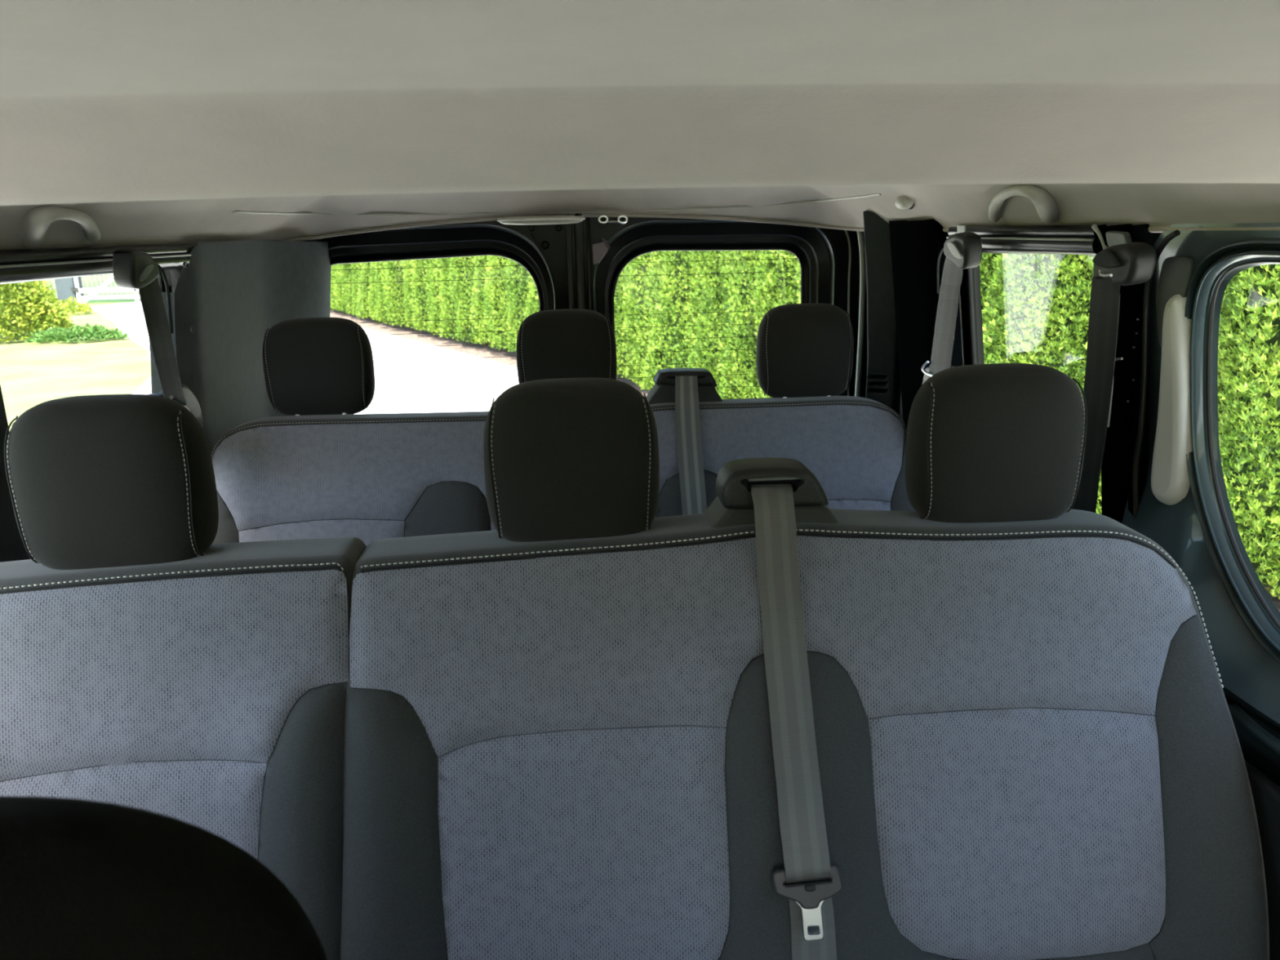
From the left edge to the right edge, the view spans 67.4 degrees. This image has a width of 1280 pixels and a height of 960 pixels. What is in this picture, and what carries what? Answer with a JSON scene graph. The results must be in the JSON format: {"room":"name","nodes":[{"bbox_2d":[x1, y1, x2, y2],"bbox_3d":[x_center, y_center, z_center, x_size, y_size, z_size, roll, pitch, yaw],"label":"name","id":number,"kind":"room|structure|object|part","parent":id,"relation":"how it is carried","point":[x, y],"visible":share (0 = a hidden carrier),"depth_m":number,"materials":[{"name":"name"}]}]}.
{"room":"vehicle interior","nodes":[
{"label":"vehicle interior","id":0,"kind":"room"},
{"bbox_2d":[151,268,171,393],"bbox_3d":[-0.961,0.379,0.863,0.222,1.445,4.320,-2,15,-4],"label":"wall","id":1,"kind":"structure","parent":0,"point":[169,274],"depth_m":2.03,"materials":[{"name":"black paint"}]},
{"bbox_2d":[0,384,34,562],"bbox_3d":[-0.947,0.236,1.456,0.195,1.139,0.365,-2,15,-4],"label":"trim","id":2,"kind":"structure","parent":1,"relation":"attached to","point":[12,548],"depth_m":1.36,"materials":[{"name":"black plastic"}]},
{"bbox_2d":[0,243,197,293],"bbox_3d":[-0.961,-0.121,1.687,0.153,0.558,0.862,-2,15,-4],"label":"window","id":3,"kind":"structure","parent":1,"relation":"in","point":[175,273],"depth_m":1.51,"materials":[{"name":"black paint"}]},
{"bbox_2d":[112,248,203,429],"bbox_3d":[-0.896,-0.198,1.812,0.076,0.469,0.384,-6,15,-17],"label":"belt","id":4,"kind":"object","parent":1,"relation":"hanging from","point":[134,268],"visible":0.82,"depth_m":1.72,"materials":[{"name":"grey fabric"}]},
{"bbox_3d":[-0.835,-0.352,1.627,0.006,0.028,0.051,-1,15,-1],"label":"slot plate","id":5,"kind":"part","parent":4,"relation":"part of","materials":[{"name":"grey plastic"}]},
{"bbox_2d":[149,240,331,454],"bbox_3d":[-0.985,-0.021,2.463,0.204,1.150,0.912,-1,15,2],"label":"trim","id":6,"kind":"structure","parent":1,"relation":"attached to","point":[224,301],"depth_m":2.25,"materials":[{"name":"grey plastic"}]},
{"bbox_2d":[300,220,577,412],"bbox_3d":[-0.634,-0.169,2.877,0.936,1.400,0.075,-2,15,-4],"label":"door","id":7,"kind":"structure","parent":1,"relation":"in","point":[545,260],"depth_m":2.76,"materials":[{"name":"black paint"}]},
{"bbox_2d":[232,193,881,214],"bbox_3d":[-0.188,-0.686,2.408,1.464,0.023,0.631,-2,15,-4],"label":"trim","id":8,"kind":"structure","parent":1,"relation":"attached to","point":[873,194],"depth_m":2.66,"materials":[{"name":"grey plastic"}]},
{"bbox_2d":[564,213,593,310],"bbox_3d":[-0.167,-0.276,2.851,0.066,1.000,0.035,4,15,18],"label":"door frame","id":9,"kind":"structure","parent":1,"relation":"attached to","point":[578,227],"depth_m":2.75,"materials":[{"name":"black metal"}]},
{"bbox_2d":[0,0,1279,250],"bbox_3d":[-0.037,-0.238,0.705,1.641,0.148,4.186,-2,15,-4],"label":"ceiling","id":10,"kind":"structure","parent":0,"point":[157,122],"depth_m":0.59,"materials":[{"name":"beige fabric"}]},
{"bbox_2d":[18,206,101,247],"bbox_3d":[-0.858,-0.381,1.448,0.096,0.054,0.288,-2,15,-4],"label":"handle","id":11,"kind":"object","parent":10,"relation":"attached to","point":[33,227],"visible":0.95,"depth_m":1.34,"materials":[{"name":"grey plastic"}]},
{"bbox_2d":[497,216,585,225],"bbox_3d":[-0.271,-0.711,2.633,0.242,0.020,0.068,-2,15,-4],"label":"recessed light","id":12,"kind":"object","parent":10,"relation":"in","point":[547,220],"visible":1,"depth_m":2.61,"materials":[{"name":"grey plastic"}]},
{"bbox_2d":[894,195,914,209],"bbox_3d":[0.590,-0.615,2.122,0.039,0.032,0.044,-2,15,-4],"label":"coat hook","id":13,"kind":"object","parent":10,"relation":"attached to","point":[901,202],"visible":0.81,"depth_m":2.11,"materials":[{"name":"grey plastic"}]},
{"bbox_2d":[988,184,1059,225],"bbox_3d":[0.652,-0.478,1.674,0.095,0.063,0.310,-2,15,-4],"label":"handle","id":14,"kind":"object","parent":10,"relation":"attached to","point":[1046,207],"visible":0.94,"depth_m":1.56,"materials":[{"name":"grey plastic"}]},
{"bbox_2d":[862,231,984,419],"bbox_3d":[0.903,0.305,0.989,0.222,1.445,4.320,-2,15,-4],"label":"wall","id":15,"kind":"structure","parent":0,"point":[976,270],"depth_m":2.18,"materials":[{"name":"black paint"}]},
{"bbox_2d":[582,214,867,399],"bbox_3d":[0.295,-0.207,2.942,0.918,1.400,0.093,-3,15,-6],"label":"door","id":16,"kind":"structure","parent":15,"relation":"in","point":[822,254],"depth_m":2.82,"materials":[{"name":"black paint"}]},
{"bbox_2d":[844,230,851,395],"bbox_3d":[0.603,-0.478,2.855,0.058,0.570,0.007,-2,15,-4],"label":"door frame","id":17,"kind":"structure","parent":15,"relation":"attached to","point":[846,231],"depth_m":2.82,"materials":[{"name":"grey"}]},
{"bbox_2d":[854,231,865,396],"bbox_3d":[0.631,-0.463,2.789,0.041,0.548,0.016,-2,15,-4],"label":"trim","id":18,"kind":"structure","parent":15,"relation":"attached to","point":[860,233],"depth_m":2.78,"materials":[{"name":"grey plastic"}]},
{"bbox_2d":[862,210,901,415],"bbox_3d":[0.650,-0.422,2.557,0.096,0.577,0.122,8,17,32],"label":"trim","id":19,"kind":"structure","parent":15,"relation":"attached to","point":[882,378],"depth_m":2.53,"materials":[{"name":"grey plastic"}]},
{"bbox_2d":[888,218,962,431],"bbox_3d":[0.729,-0.062,2.418,0.203,1.160,0.330,-2,15,-4],"label":"trim","id":20,"kind":"structure","parent":15,"relation":"attached to","point":[916,246],"depth_m":2.26,"materials":[{"name":"black paint"}]},
{"bbox_2d":[921,225,982,384],"bbox_3d":[0.660,-0.255,2.053,0.089,0.561,0.378,1,15,10],"label":"belt","id":21,"kind":"object","parent":15,"relation":"attached to","point":[962,250],"visible":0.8,"depth_m":1.96,"materials":[{"name":"grey woven fabric webbing"},{"name":"dark grey plastic"},{"name":"steel"}]},
{"bbox_3d":[0.643,-0.245,2.122,0.009,0.033,0.106,-2,15,-4],"label":"latch plate","id":22,"kind":"part","parent":21,"relation":"part of","materials":[{"name":"silver metal"}]},
{"bbox_3d":[0.606,-0.442,1.849,0.006,0.032,0.066,-3,15,-6],"label":"slot plate","id":23,"kind":"part","parent":21,"relation":"part of","materials":[{"name":"grey plastic"}]},
{"bbox_3d":[0.635,-0.490,1.895,0.007,0.026,0.036,-2,15,-4],"label":"height rail","id":24,"kind":"part","parent":21,"relation":"part of","materials":[{"name":"grey"}]},
{"bbox_2d":[946,225,1104,509],"bbox_3d":[0.747,-0.209,1.877,0.153,0.558,0.709,-2,15,-4],"label":"window","id":25,"kind":"structure","parent":15,"relation":"in","point":[969,273],"depth_m":1.73,"materials":[{"name":"black paint"}]},
{"bbox_2d":[1091,223,1107,249],"bbox_3d":[0.701,-0.351,1.457,0.011,0.074,0.048,-5,15,-15],"label":"trim","id":26,"kind":"structure","parent":15,"relation":"attached to","point":[1094,226],"depth_m":1.45,"materials":[{"name":"grey plastic"}]},
{"bbox_2d":[1072,242,1156,512],"bbox_3d":[0.693,-0.052,1.484,0.064,0.617,0.282,2,15,12],"label":"belt","id":27,"kind":"object","parent":15,"relation":"hanging from","point":[1115,266],"visible":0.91,"depth_m":1.40,"materials":[{"name":"black fabric"}]},
{"bbox_3d":[0.644,-0.285,1.328,0.005,0.010,0.031,-2,15,-4],"label":"slot plate","id":28,"kind":"part","parent":27,"relation":"part of","materials":[{"name":"silver metal"}]},
{"bbox_2d":[1092,249,1121,268],"bbox_3d":[0.649,-0.307,1.334,0.012,0.025,0.065,-2,15,-4],"label":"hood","id":29,"kind":"object","parent":27,"relation":"attached to","point":[1105,259],"depth_m":1.32,"materials":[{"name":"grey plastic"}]},
{"bbox_2d":[1106,230,1132,246],"bbox_3d":[0.703,-0.347,1.408,0.014,0.036,0.058,-2,15,-4],"label":"trim","id":30,"kind":"structure","parent":15,"relation":"attached to","point":[1113,237],"depth_m":1.40,"materials":[{"name":"grey plastic"}]},
{"bbox_2d":[1097,223,1161,523],"bbox_3d":[0.803,0.167,1.567,0.188,1.140,0.130,-2,15,-4],"label":"trim","id":31,"kind":"structure","parent":15,"relation":"attached to","point":[1117,467],"depth_m":1.47,"materials":[{"name":"black paint"}]},
{"bbox_2d":[1133,229,1180,519],"bbox_3d":[0.734,-0.126,1.392,0.033,0.459,0.118,6,16,24],"label":"trim","id":32,"kind":"structure","parent":15,"relation":"attached to","point":[1167,238],"depth_m":1.40,"materials":[{"name":"black plastic"}]},
{"bbox_2d":[1121,222,1279,959],"bbox_3d":[0.844,0.306,0.920,0.134,1.152,1.295,-2,15,-4],"label":"door","id":33,"kind":"structure","parent":15,"relation":"in","point":[1184,508],"depth_m":1.31,"materials":[{"name":"grey paint"}]},
{"bbox_3d":[0.787,0.323,1.192,0.017,0.024,0.152,-2,15,-4],"label":"waist moulding","id":34,"kind":"part","parent":33,"relation":"part of","materials":[{"name":"grey paint"}]},
{"bbox_3d":[-0.014,0.989,1.084,2.100,0.060,4.500,-2,15,-4],"label":"floor","id":35,"kind":"structure","parent":0,"visible":0},
{"bbox_2d":[0,795,327,959],"bbox_3d":[-0.294,0.690,0.309,0.520,0.962,0.655,-2,15,-4],"label":"seat","id":36,"kind":"object","parent":35,"relation":"on","point":[81,879],"visible":1,"depth_m":0.44,"materials":[{"name":"black fabric"}]},
{"bbox_2d":[0,394,366,959],"bbox_3d":[-0.607,0.451,1.016,0.565,0.999,0.667,-2,15,-4],"label":"seat","id":37,"kind":"object","parent":35,"relation":"on","point":[147,663],"visible":0.85,"depth_m":1.14,"materials":[{"name":"grey fabric"}]},
{"bbox_3d":[-0.615,0.478,1.144,0.356,0.273,0.104,-2,15,-4],"label":"panel","id":38,"kind":"part","parent":37,"relation":"part of","materials":[{"name":"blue fabric"}]},
{"bbox_3d":[-0.625,0.236,1.149,0.544,0.227,0.102,-2,15,-4],"label":"panel","id":39,"kind":"part","parent":37,"relation":"part of","materials":[{"name":"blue fabric"}]},
{"bbox_3d":[-0.619,0.433,1.179,0.565,0.644,0.317,-2,15,-4],"label":"backrest","id":40,"kind":"part","parent":37,"relation":"part of","materials":[{"name":"grey fabric"}]},
{"bbox_2d":[211,302,915,546],"bbox_3d":[-0.151,0.152,2.031,1.848,0.966,0.707,-2,15,-4],"label":"seat","id":41,"kind":"object","parent":35,"relation":"on","point":[321,468],"visible":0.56,"depth_m":2.16,"materials":[{"name":"grey fabric"}]},
{"bbox_3d":[-0.694,0.247,2.116,0.354,0.303,0.120,-2,15,-4],"label":"panel","id":42,"kind":"part","parent":41,"relation":"part of","materials":[{"name":"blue fabric"}]},
{"bbox_3d":[-0.144,0.226,2.153,0.374,0.322,0.122,-2,15,-4],"label":"panel","id":43,"kind":"part","parent":41,"relation":"part of","materials":[{"name":"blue fabric"}]},
{"bbox_3d":[-0.164,-0.035,2.162,1.558,0.219,0.098,-2,15,-4],"label":"panel","id":44,"kind":"part","parent":41,"relation":"part of","materials":[{"name":"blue fabric"}]},
{"bbox_3d":[-0.162,0.149,2.183,1.848,0.605,0.275,-2,15,-4],"label":"backrest","id":45,"kind":"part","parent":41,"relation":"part of","materials":[{"name":"grey fabric"}]},
{"bbox_2d":[675,376,706,515],"bbox_3d":[0.120,0.060,2.161,0.061,0.563,0.213,-3,15,-7],"label":"belt","id":46,"kind":"object","parent":41,"relation":"attached to","point":[691,465],"visible":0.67,"depth_m":2.16,"materials":[{"name":"grey fabric"}]},
{"bbox_3d":[0.393,0.206,2.193,0.376,0.316,0.116,-2,15,-4],"label":"panel","id":47,"kind":"part","parent":41,"relation":"part of","materials":[{"name":"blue fabric"}]},
{"bbox_2d":[340,363,1269,959],"bbox_3d":[0.213,0.417,1.076,1.168,1.000,0.677,-2,15,-4],"label":"seat","id":48,"kind":"object","parent":35,"relation":"on","point":[558,741],"visible":0.95,"depth_m":1.19,"materials":[{"name":"grey fabric"}]},
{"bbox_3d":[-0.066,0.462,1.178,0.354,0.303,0.117,-2,15,-4],"label":"panel","id":49,"kind":"part","parent":48,"relation":"part of","materials":[{"name":"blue fabric"}]},
{"bbox_3d":[0.183,0.195,1.204,1.078,0.244,0.103,-2,15,-4],"label":"panel","id":50,"kind":"part","parent":48,"relation":"part of","materials":[{"name":"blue fabric"}]},
{"bbox_2d":[751,484,842,959],"bbox_3d":[0.194,0.356,1.182,0.084,0.668,0.232,-2,15,-4],"label":"belt","id":51,"kind":"object","parent":48,"relation":"attached to","point":[809,875],"visible":1,"depth_m":1.17,"materials":[{"name":"grey fabric"}]},
{"bbox_3d":[0.204,0.526,1.149,0.035,0.046,0.017,-2,15,-4],"label":"latch plate","id":52,"kind":"part","parent":51,"relation":"part of","materials":[{"name":"silver metal"}]},
{"bbox_3d":[0.480,0.447,1.220,0.376,0.303,0.110,-2,15,-4],"label":"panel","id":53,"kind":"part","parent":48,"relation":"part of","materials":[{"name":"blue fabric"}]},
{"bbox_3d":[0.521,0.658,1.214,0.269,0.126,0.055,-2,15,-4],"label":"panel","id":54,"kind":"part","parent":48,"relation":"part of","materials":[{"name":"grey fabric"}]},
{"label":"outside","id":55,"kind":"structure","parent":0,"visible":0},
{"bbox_2d":[89,301,519,413],"bbox_3d":[-3.780,-0.400,8.898,11.006,0.060,45.012,-6,15,-17],"label":"driveway","id":56,"kind":"structure","parent":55,"point":[129,317],"depth_m":12.18,"materials":[{"name":"concrete"}]},
{"bbox_2d":[362,327,517,373],"bbox_3d":[-2.006,-1.278,11.988,1.309,0.070,38.794,-9,16,-26],"label":"edging","id":57,"kind":"object","parent":56,"relation":"on","point":[452,352],"visible":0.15,"depth_m":14.60,"materials":[{"name":"grey stone"}]},
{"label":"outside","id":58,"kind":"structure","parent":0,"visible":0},
{"bbox_2d":[0,274,151,431],"bbox_3d":[-5.698,-0.536,9.777,130.000,0.100,120.000,-2,15,-4],"label":"ground","id":59,"kind":"structure","parent":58,"point":[32,374],"depth_m":14.00,"materials":[{"name":"white concrete"}]},
{"bbox_2d":[0,280,71,329],"bbox_3d":[-12.916,-3.921,20.226,1.639,1.400,1.492,-2,15,-4],"label":"shrub","id":60,"kind":"object","parent":59,"relation":"on","point":[45,281],"visible":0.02,"depth_m":20.32,"materials":[{"name":"green plant"}]},
{"bbox_2d":[0,280,75,342],"bbox_3d":[-11.927,-3.662,17.988,2.397,1.987,2.072,-1,15,2],"label":"shrub","id":61,"kind":"object","parent":59,"relation":"on","point":[43,301],"visible":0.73,"depth_m":17.93,"materials":[{"name":"green plant"}]},
{"bbox_2d":[55,276,85,308],"bbox_3d":[-15.550,-5.605,26.124,0.612,1.850,0.605,-2,15,-4],"label":"gate post","id":62,"kind":"object","parent":59,"relation":"on","point":[66,288],"visible":0.19,"depth_m":25.98,"materials":[{"name":"grey"}]},
{"bbox_2d":[73,273,140,305],"bbox_3d":[-13.096,-5.638,26.068,4.812,1.791,0.135,-2,15,-4],"label":"gate","id":63,"kind":"object","parent":62,"relation":"attached to","point":[100,289],"visible":0.14,"depth_m":26.09,"materials":[{"name":"white paint"}]},
{"bbox_3d":[-13.024,-5.696,26.093,4.550,1.438,0.070,-2,15,-4],"label":"rail","id":64,"kind":"part","parent":63,"relation":"part of","materials":[{"name":"white paint"}]},
{"bbox_2d":[58,295,93,314],"bbox_3d":[-14.443,-4.415,24.143,1.389,0.441,1.182,-2,15,-4],"label":"shrub","id":65,"kind":"object","parent":59,"relation":"on","point":[81,307],"visible":0.53,"depth_m":24.10,"materials":[{"name":"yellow plant"}]},
{"bbox_2d":[24,322,129,342],"bbox_3d":[-10.351,-2.754,17.730,1.766,0.292,1.211,-2,15,-4],"label":"ground cover","id":66,"kind":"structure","parent":59,"relation":"on","point":[56,334],"depth_m":17.54,"materials":[{"name":"green plant"}]},
{"bbox_2d":[43,274,133,299],"bbox_3d":[-13.154,-6.321,28.483,20.190,1.750,0.072,-2,15,-4],"label":"picket fence","id":67,"kind":"object","parent":59,"relation":"on","point":[104,275],"visible":0.03,"depth_m":28.36,"materials":[{"name":"grey wood"}]},
{"bbox_2d":[46,280,140,303],"bbox_3d":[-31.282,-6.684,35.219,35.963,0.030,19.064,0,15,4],"label":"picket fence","id":68,"kind":"object","parent":59,"relation":"on","point":[116,300],"depth_m":29.55,"materials":[{"name":"white wood"}]},
{"bbox_2d":[329,308,1279,612],"bbox_3d":[-1.372,-1.442,12.619,2.947,0.060,40.862,-9,16,-26],"label":"bark mulch","id":69,"kind":"object","parent":59,"relation":"on","point":[507,358],"visible":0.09,"depth_m":15.76,"materials":[{"name":"brown wood"}]},
{"bbox_2d":[330,264,344,310],"bbox_3d":[-6.591,-5.463,21.535,1.126,3.534,1.093,-2,15,-5],"label":"hedge","id":70,"kind":"object","parent":69,"relation":"on","point":[333,273],"visible":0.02,"depth_m":21.64,"materials":[{"name":"green plant"}]},
{"bbox_2d":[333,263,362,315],"bbox_3d":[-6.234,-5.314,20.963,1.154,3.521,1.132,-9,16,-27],"label":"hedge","id":71,"kind":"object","parent":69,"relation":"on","point":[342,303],"visible":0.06,"depth_m":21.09,"materials":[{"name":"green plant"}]},
{"bbox_2d":[338,262,370,318],"bbox_3d":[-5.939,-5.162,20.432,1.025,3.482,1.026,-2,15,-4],"label":"hedge","id":72,"kind":"object","parent":69,"relation":"on","point":[344,277],"visible":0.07,"depth_m":20.40,"materials":[{"name":"green plant"}]},
{"bbox_2d":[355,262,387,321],"bbox_3d":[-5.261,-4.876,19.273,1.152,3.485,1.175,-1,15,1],"label":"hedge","id":73,"kind":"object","parent":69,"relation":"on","point":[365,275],"visible":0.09,"depth_m":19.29,"materials":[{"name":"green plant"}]},
{"bbox_2d":[367,262,399,324],"bbox_3d":[-4.891,-4.738,18.698,1.044,3.493,1.042,1,15,9],"label":"hedge","id":74,"kind":"object","parent":69,"relation":"on","point":[373,282],"visible":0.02,"depth_m":18.82,"materials":[{"name":"green plant"}]},
{"bbox_2d":[371,260,418,329],"bbox_3d":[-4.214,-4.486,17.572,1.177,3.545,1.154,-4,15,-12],"label":"hedge","id":75,"kind":"object","parent":69,"relation":"on","point":[396,289],"visible":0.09,"depth_m":17.51,"materials":[{"name":"green plant"}]},
{"bbox_2d":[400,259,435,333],"bbox_3d":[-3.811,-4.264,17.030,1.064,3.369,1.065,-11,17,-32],"label":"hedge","id":76,"kind":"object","parent":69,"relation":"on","point":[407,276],"visible":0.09,"depth_m":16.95,"materials":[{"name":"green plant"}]},
{"bbox_2d":[408,258,444,336],"bbox_3d":[-3.487,-4.227,16.434,1.068,3.589,1.036,-3,15,-6],"label":"hedge","id":77,"kind":"object","parent":69,"relation":"on","point":[422,301],"visible":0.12,"depth_m":16.41,"materials":[{"name":"green plant"}]},
{"bbox_2d":[423,257,475,342],"bbox_3d":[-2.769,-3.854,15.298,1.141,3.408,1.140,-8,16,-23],"label":"hedge","id":78,"kind":"object","parent":69,"relation":"on","point":[448,313],"visible":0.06,"depth_m":15.28,"materials":[{"name":"green plant"}]},
{"bbox_2d":[447,256,488,346],"bbox_3d":[-2.452,-3.711,14.724,1.023,3.407,1.054,2,15,13],"label":"hedge","id":79,"kind":"object","parent":69,"relation":"on","point":[463,304],"visible":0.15,"depth_m":14.67,"materials":[{"name":"green plant"}]},
{"bbox_2d":[468,255,516,350],"bbox_3d":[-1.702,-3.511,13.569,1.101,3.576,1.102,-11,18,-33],"label":"hedge","id":80,"kind":"object","parent":69,"relation":"on","point":[503,313],"visible":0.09,"depth_m":13.60,"materials":[{"name":"green plant"}]},
{"bbox_2d":[505,257,539,352],"bbox_3d":[-1.409,-3.299,13.030,0.982,3.421,1.012,-5,15,-12],"label":"hedge","id":81,"kind":"object","parent":69,"relation":"on","point":[517,289],"visible":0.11,"depth_m":12.98,"materials":[{"name":"green plant"}]},
{"bbox_2d":[523,242,539,320],"bbox_3d":[-1.033,-3.143,12.457,1.122,3.394,1.100,-10,17,-30],"label":"hedge","id":82,"kind":"object","parent":69,"relation":"on","point":[533,303],"visible":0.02,"depth_m":12.54,"materials":[{"name":"green plant"}]},
{"bbox_2d":[613,258,644,383],"bbox_3d":[0.003,-2.686,10.798,1.058,3.301,1.038,5,16,21],"label":"hedge","id":83,"kind":"object","parent":69,"relation":"on","point":[620,335],"visible":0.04,"depth_m":10.76,"materials":[{"name":"green plant"}]},
{"bbox_2d":[622,222,662,386],"bbox_3d":[0.273,-2.557,10.168,1.071,3.360,1.072,11,19,39],"label":"hedge","id":84,"kind":"object","parent":69,"relation":"on","point":[637,285],"visible":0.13,"depth_m":10.15,"materials":[{"name":"green plant"}]},
{"bbox_2d":[640,250,701,391],"bbox_3d":[0.522,-2.510,9.569,1.073,3.565,1.106,2,15,14],"label":"hedge","id":85,"kind":"object","parent":69,"relation":"on","point":[673,300],"visible":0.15,"depth_m":9.53,"materials":[{"name":"green plant"}]},
{"bbox_2d":[683,250,734,399],"bbox_3d":[0.864,-2.354,8.931,0.975,3.570,1.005,1,15,10],"label":"hedge","id":86,"kind":"object","parent":69,"relation":"on","point":[709,300],"visible":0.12,"depth_m":8.92,"materials":[{"name":"green plant"}]},
{"bbox_2d":[716,250,778,399],"bbox_3d":[1.119,-2.165,8.323,0.994,3.500,1.007,3,15,15],"label":"hedge","id":87,"kind":"object","parent":69,"relation":"on","point":[740,291],"visible":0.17,"depth_m":8.31,"materials":[{"name":"green plant"}]},
{"bbox_2d":[751,250,799,398],"bbox_3d":[1.433,-1.957,7.761,1.043,3.365,1.029,8,17,31],"label":"hedge","id":88,"kind":"object","parent":69,"relation":"on","point":[785,291],"visible":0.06,"depth_m":7.71,"materials":[{"name":"green plant"}]},
{"bbox_2d":[792,256,800,303],"bbox_3d":[1.646,-1.867,7.125,1.000,3.505,1.031,-8,16,-23],"label":"hedge","id":89,"kind":"object","parent":69,"relation":"on","point":[798,268],"visible":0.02,"depth_m":7.40,"materials":[{"name":"green plant"}]},
{"bbox_2d":[979,253,1023,364],"bbox_3d":[2.226,-1.569,5.925,0.977,3.512,0.991,-7,16,-23],"label":"hedge","id":90,"kind":"object","parent":69,"relation":"on","point":[986,269],"visible":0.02,"depth_m":5.70,"materials":[{"name":"green plant"}]},
{"bbox_2d":[982,253,1101,512],"bbox_3d":[2.520,-1.298,5.356,1.156,3.257,1.121,7,17,28],"label":"hedge","id":91,"kind":"object","parent":69,"relation":"on","point":[1052,307],"visible":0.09,"depth_m":5.24,"materials":[{"name":"green plant"}]},
{"bbox_2d":[1081,311,1237,515],"bbox_3d":[2.739,-1.222,4.750,1.040,3.410,1.027,8,17,31],"label":"hedge","id":92,"kind":"object","parent":69,"relation":"on","point":[1099,505],"visible":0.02,"depth_m":5.01,"materials":[{"name":"green plant"}]},
{"bbox_2d":[1217,263,1279,599],"bbox_3d":[2.971,-1.035,4.132,1.028,3.350,1.042,9,18,35],"label":"hedge","id":93,"kind":"object","parent":69,"relation":"on","point":[1249,433],"visible":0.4,"depth_m":4.16,"materials":[{"name":"green plant"}]},
{"bbox_3d":[3.012,0.279,4.486,0.091,0.627,0.091,-1,15,0],"label":"stem","id":94,"kind":"part","parent":93,"relation":"part of","materials":[{"name":"plant"}]}
]}

